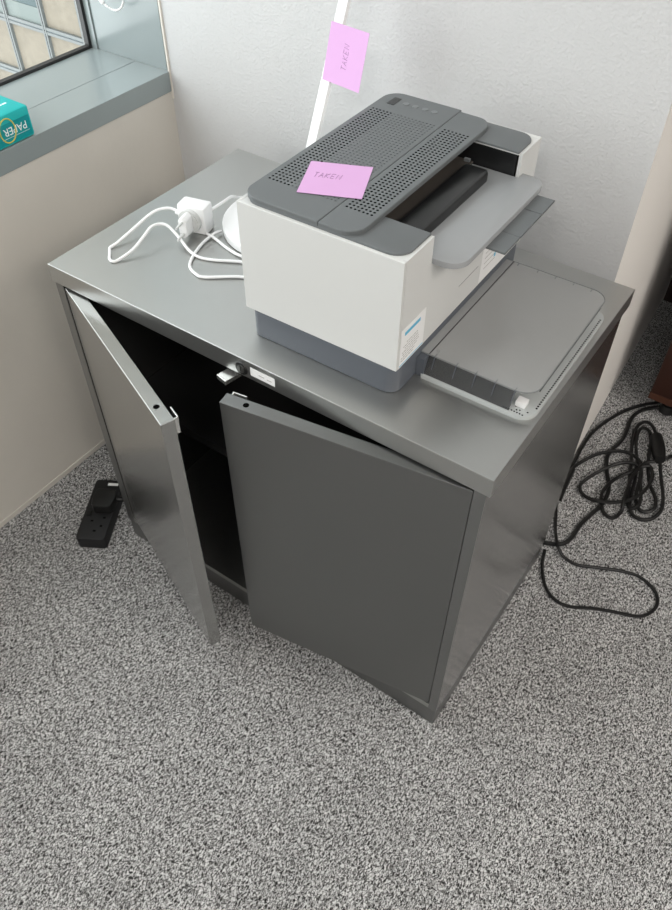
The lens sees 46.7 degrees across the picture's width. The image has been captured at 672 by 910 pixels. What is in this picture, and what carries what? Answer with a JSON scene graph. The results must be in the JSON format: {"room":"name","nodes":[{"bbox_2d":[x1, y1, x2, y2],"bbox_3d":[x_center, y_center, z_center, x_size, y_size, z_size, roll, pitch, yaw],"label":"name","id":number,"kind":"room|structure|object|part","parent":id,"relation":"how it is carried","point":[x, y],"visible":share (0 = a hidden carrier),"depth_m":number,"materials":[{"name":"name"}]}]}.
{"room":"back office","nodes":[
{"label":"back office","id":0,"kind":"room"},
{"bbox_2d":[0,92,184,521],"bbox_3d":[-1.604,0.024,-0.082,0.276,2.700,4.124,27,53,22],"label":"wall","id":1,"kind":"structure","parent":0,"point":[53,203],"depth_m":1.49,"materials":[{"name":"beige paint"}]},
{"bbox_2d":[0,439,104,527],"bbox_3d":[-1.499,0.988,0.858,0.006,0.013,4.122,27,53,22],"label":"baseboard","id":2,"kind":"structure","parent":1,"relation":"attached to","point":[6,520],"depth_m":1.70,"materials":[{"name":"beige paint"}]},
{"bbox_2d":[0,0,174,176],"bbox_3d":[-1.091,-0.580,0.263,0.218,1.690,2.424,27,53,22],"label":"window","id":3,"kind":"structure","parent":1,"relation":"in","point":[67,96],"depth_m":1.44,"materials":[{"name":"grey paint"}]},
{"bbox_2d":[0,95,33,149],"bbox_3d":[-0.672,-0.509,1.241,0.212,0.050,0.300,27,53,22],"label":"paper ream","id":4,"kind":"object","parent":3,"relation":"on","point":[15,122],"visible":1,"depth_m":1.26,"materials":[{"name":"teal paper"}]},
{"bbox_3d":[-1.177,-0.638,0.283,0.012,1.643,2.418,27,53,22],"label":"frame","id":5,"kind":"part","parent":3,"relation":"part of","materials":[{"name":"black metal"}]},
{"bbox_2d":[99,0,123,11],"bbox_3d":[-0.411,-0.991,1.256,0.078,0.501,0.008,27,53,22],"label":"chain","id":6,"kind":"object","parent":3,"relation":"hanging from","point":[102,2],"visible":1,"depth_m":1.44,"materials":[{"name":"white plastic"}]},
{"bbox_3d":[-0.404,-1.329,0.916,0.212,1.639,0.006,27,53,22],"label":"jamb panel","id":7,"kind":"part","parent":3,"relation":"part of","materials":[{"name":"grey paint"}]},
{"bbox_2d":[0,298,671,909],"bbox_3d":[0.704,1.365,0.606,4.600,0.100,5.900,27,53,22],"label":"floor","id":8,"kind":"structure","parent":0,"point":[146,763],"depth_m":1.33,"materials":[{"name":"carpet"}]},
{"bbox_2d":[76,480,121,547],"bbox_3d":[-0.494,0.122,1.641,0.060,0.034,0.159,3,48,3],"label":"power strip","id":9,"kind":"object","parent":8,"relation":"on","point":[95,530],"visible":0.79,"depth_m":1.61,"materials":[{"name":"black plastic"}]},
{"bbox_2d":[91,488,122,512],"bbox_3d":[-0.333,0.007,1.733,0.465,0.055,0.072,-35,57,-28],"label":"plug","id":10,"kind":"object","parent":9,"relation":"in","point":[104,500],"visible":0.47,"depth_m":1.62,"materials":[{"name":"black plastic"}]},
{"bbox_2d":[47,149,634,723],"bbox_3d":[-0.037,0.002,1.332,0.731,0.657,0.567,27,53,22],"label":"storage cabinet","id":11,"kind":"object","parent":8,"relation":"on","point":[383,536],"visible":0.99,"depth_m":1.12,"materials":[{"name":"grey metal"}]},
{"bbox_3d":[-0.290,-0.194,1.494,0.016,0.577,0.436,27,53,22],"label":"panel","id":12,"kind":"part","parent":11,"relation":"part of","materials":[{"name":"grey metal"}]},
{"bbox_3d":[-0.304,0.041,1.269,0.020,0.555,0.341,-25,53,-22],"label":"door","id":13,"kind":"part","parent":11,"relation":"part of","materials":[{"name":"grey paint"}]},
{"bbox_2d":[108,195,243,278],"bbox_3d":[-0.179,-0.370,1.196,0.285,0.045,0.278,10,48,9],"label":"power adapter","id":14,"kind":"object","parent":11,"relation":"on","point":[195,215],"visible":0.8,"depth_m":1.17,"materials":[{"name":"white plastic"}]},
{"bbox_3d":[-0.137,-0.303,1.157,0.171,0.010,0.024,27,53,22],"label":"cord","id":15,"kind":"part","parent":14,"relation":"part of","materials":[{"name":"white plastic"}]},
{"bbox_3d":[-0.119,-0.416,1.245,0.211,0.034,0.064,-21,51,-18],"label":"cord","id":16,"kind":"part","parent":14,"relation":"part of","materials":[{"name":"white plastic"}]},
{"bbox_2d":[146,348,398,456],"bbox_3d":[0.014,-0.066,1.366,0.688,0.018,0.370,27,53,22],"label":"shelf","id":17,"kind":"object","parent":11,"relation":"attached to","point":[186,381],"depth_m":1.39,"materials":[{"name":"black metal"}]},
{"bbox_3d":[-0.004,0.149,1.566,0.688,0.012,0.430,27,53,22],"label":"panel","id":18,"kind":"part","parent":11,"relation":"part of","materials":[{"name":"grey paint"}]},
{"bbox_2d":[222,0,350,252],"bbox_3d":[-0.041,-0.570,1.047,0.200,0.535,0.315,27,53,22],"label":"desk lamp","id":19,"kind":"object","parent":11,"relation":"on","point":[230,225],"visible":0.2,"depth_m":1.17,"materials":[{"name":"white plastic"}]},
{"bbox_3d":[0.009,-0.624,1.090,0.159,0.526,0.019,-22,52,-20],"label":"lamp arm","id":20,"kind":"part","parent":19,"relation":"part of","materials":[{"name":"white plastic"}]},
{"bbox_2d":[322,21,369,92],"bbox_3d":[0.013,-0.565,1.104,0.022,0.077,0.080,-34,56,-27],"label":"sticky note","id":21,"kind":"object","parent":19,"relation":"attached to","point":[347,46],"visible":1,"depth_m":1.10,"materials":[{"name":"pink paper"}]},
{"bbox_3d":[0.001,-0.248,1.135,0.731,0.030,0.439,27,53,22],"label":"panel","id":22,"kind":"part","parent":11,"relation":"part of","materials":[{"name":"grey paint"}]},
{"bbox_3d":[0.007,0.168,1.156,0.341,0.555,0.020,20,50,17],"label":"door","id":23,"kind":"part","parent":11,"relation":"part of","materials":[{"name":"grey paint"}]},
{"bbox_2d":[236,93,604,419],"bbox_3d":[0.141,-0.260,0.992,0.386,0.199,0.351,27,53,22],"label":"printer","id":24,"kind":"object","parent":11,"relation":"on","point":[418,274],"visible":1,"depth_m":0.95,"materials":[{"name":"grey plastic"}]},
{"bbox_2d":[297,161,372,198],"bbox_3d":[0.000,-0.325,0.916,0.076,0.001,0.076,9,48,8],"label":"sticky note","id":25,"kind":"object","parent":24,"relation":"on","point":[320,178],"visible":1,"depth_m":0.91,"materials":[{"name":"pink paper"}]},
{"bbox_3d":[-0.002,-0.269,0.876,0.217,0.003,0.060,27,53,22],"label":"plate","id":26,"kind":"part","parent":24,"relation":"part of","materials":[{"name":"grey plastic"}]},
{"bbox_3d":[0.029,-0.381,0.973,0.110,0.006,0.340,27,53,22],"label":"lid","id":27,"kind":"part","parent":24,"relation":"part of","materials":[{"name":"grey plastic"}]},
{"bbox_2d":[401,330,418,361],"bbox_3d":[0.088,-0.131,0.927,0.001,0.025,0.041,26,52,21],"label":"print","id":28,"kind":"object","parent":24,"relation":"on","point":[417,330],"depth_m":0.93},
{"bbox_2d":[431,164,541,268],"bbox_3d":[0.144,-0.306,0.957,0.144,0.008,0.238,27,53,22],"label":"tray","id":29,"kind":"object","parent":24,"relation":"on","point":[496,204],"depth_m":0.94,"materials":[{"name":"grey plastic"}]},
{"bbox_3d":[0.156,-0.441,1.034,0.217,0.003,0.054,27,53,22],"label":"plate","id":30,"kind":"part","parent":24,"relation":"part of","materials":[{"name":"grey plastic"}]},
{"bbox_2d":[415,259,604,409],"bbox_3d":[0.234,-0.160,1.015,0.156,0.030,0.258,27,53,22],"label":"tray","id":31,"kind":"object","parent":24,"relation":"on","point":[513,338],"depth_m":0.99,"materials":[{"name":"grey plastic"}]},
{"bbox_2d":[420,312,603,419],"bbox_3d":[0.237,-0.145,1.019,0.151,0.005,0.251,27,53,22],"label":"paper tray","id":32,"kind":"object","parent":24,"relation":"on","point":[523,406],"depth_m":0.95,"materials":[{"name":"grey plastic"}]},
{"bbox_2d":[486,195,554,254],"bbox_3d":[0.218,-0.284,0.945,0.042,0.002,0.144,27,53,22],"label":"tray","id":33,"kind":"object","parent":24,"relation":"on","point":[511,216],"depth_m":0.94,"materials":[{"name":"grey plastic"}]},
{"bbox_3d":[0.289,0.105,1.225,0.016,0.577,0.436,27,53,22],"label":"panel","id":34,"kind":"part","parent":11,"relation":"part of","materials":[{"name":"grey metal"}]},
{"bbox_2d":[541,503,658,617],"bbox_3d":[0.487,0.226,1.565,0.188,0.017,0.308,-26,53,-22],"label":"power cable","id":35,"kind":"object","parent":8,"relation":"on","point":[563,556],"visible":0.97,"depth_m":1.54,"materials":[{"name":"black rubber"}]},
{"bbox_2d":[543,405,659,546],"bbox_3d":[0.613,0.035,1.744,0.065,0.009,0.545,30,54,24],"label":"lead","id":36,"kind":"object","parent":8,"relation":"on","point":[571,537],"visible":0.92,"depth_m":1.71,"materials":[{"name":"black rubber"}]},
{"bbox_2d":[569,401,659,468],"bbox_3d":[0.632,-0.051,1.823,0.395,0.008,0.053,-32,55,-26],"label":"cable","id":37,"kind":"object","parent":8,"relation":"on","point":[594,430],"visible":0.87,"depth_m":1.84,"materials":[{"name":"black rubber"}]},
{"bbox_2d":[559,420,671,521],"bbox_3d":[0.652,0.026,1.737,0.213,0.033,0.337,27,53,22],"label":"lead","id":38,"kind":"object","parent":8,"relation":"on","point":[656,446],"visible":0.99,"depth_m":1.72,"materials":[{"name":"black rubber"}]},
{"bbox_2d":[648,278,671,415],"bbox_3d":[1.542,-0.245,1.520,1.688,0.728,0.820,27,53,22],"label":"desk","id":39,"kind":"object","parent":8,"relation":"on","point":[661,391],"visible":1,"depth_m":1.81,"materials":[{"name":"brown wood"}]},
{"bbox_3d":[1.044,-0.180,1.873,0.442,0.018,0.436,27,53,22],"label":"rail","id":40,"kind":"part","parent":39,"relation":"part of","materials":[{"name":"brown wood"}]},
{"bbox_3d":[1.582,-0.326,1.607,1.618,0.690,0.020,27,53,22],"label":"modesty panel","id":41,"kind":"part","parent":39,"relation":"part of","materials":[{"name":"black"}]},
{"bbox_2d":[75,0,671,452],"bbox_3d":[0.446,-1.525,1.345,1.148,2.700,1.678,27,53,22],"label":"wall","id":42,"kind":"structure","parent":0,"point":[592,79],"depth_m":1.17,"materials":[{"name":"grey paint"}]},
{"label":"outside","id":43,"kind":"structure","parent":0,"visible":0},
{"bbox_2d":[0,0,84,79],"bbox_3d":[-5.362,-12.165,9.452,14.000,23.000,4.030,27,53,22],"label":"building","id":44,"kind":"structure","parent":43,"point":[32,32],"depth_m":11.36,"materials":[{"name":"grey metal"}]},
{"bbox_3d":[-4.524,-6.431,11.277,0.735,0.227,0.020,27,53,22],"label":"spandrel pane","id":45,"kind":"part","parent":44,"relation":"part of","materials":[{"name":"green glass"}]}
]}

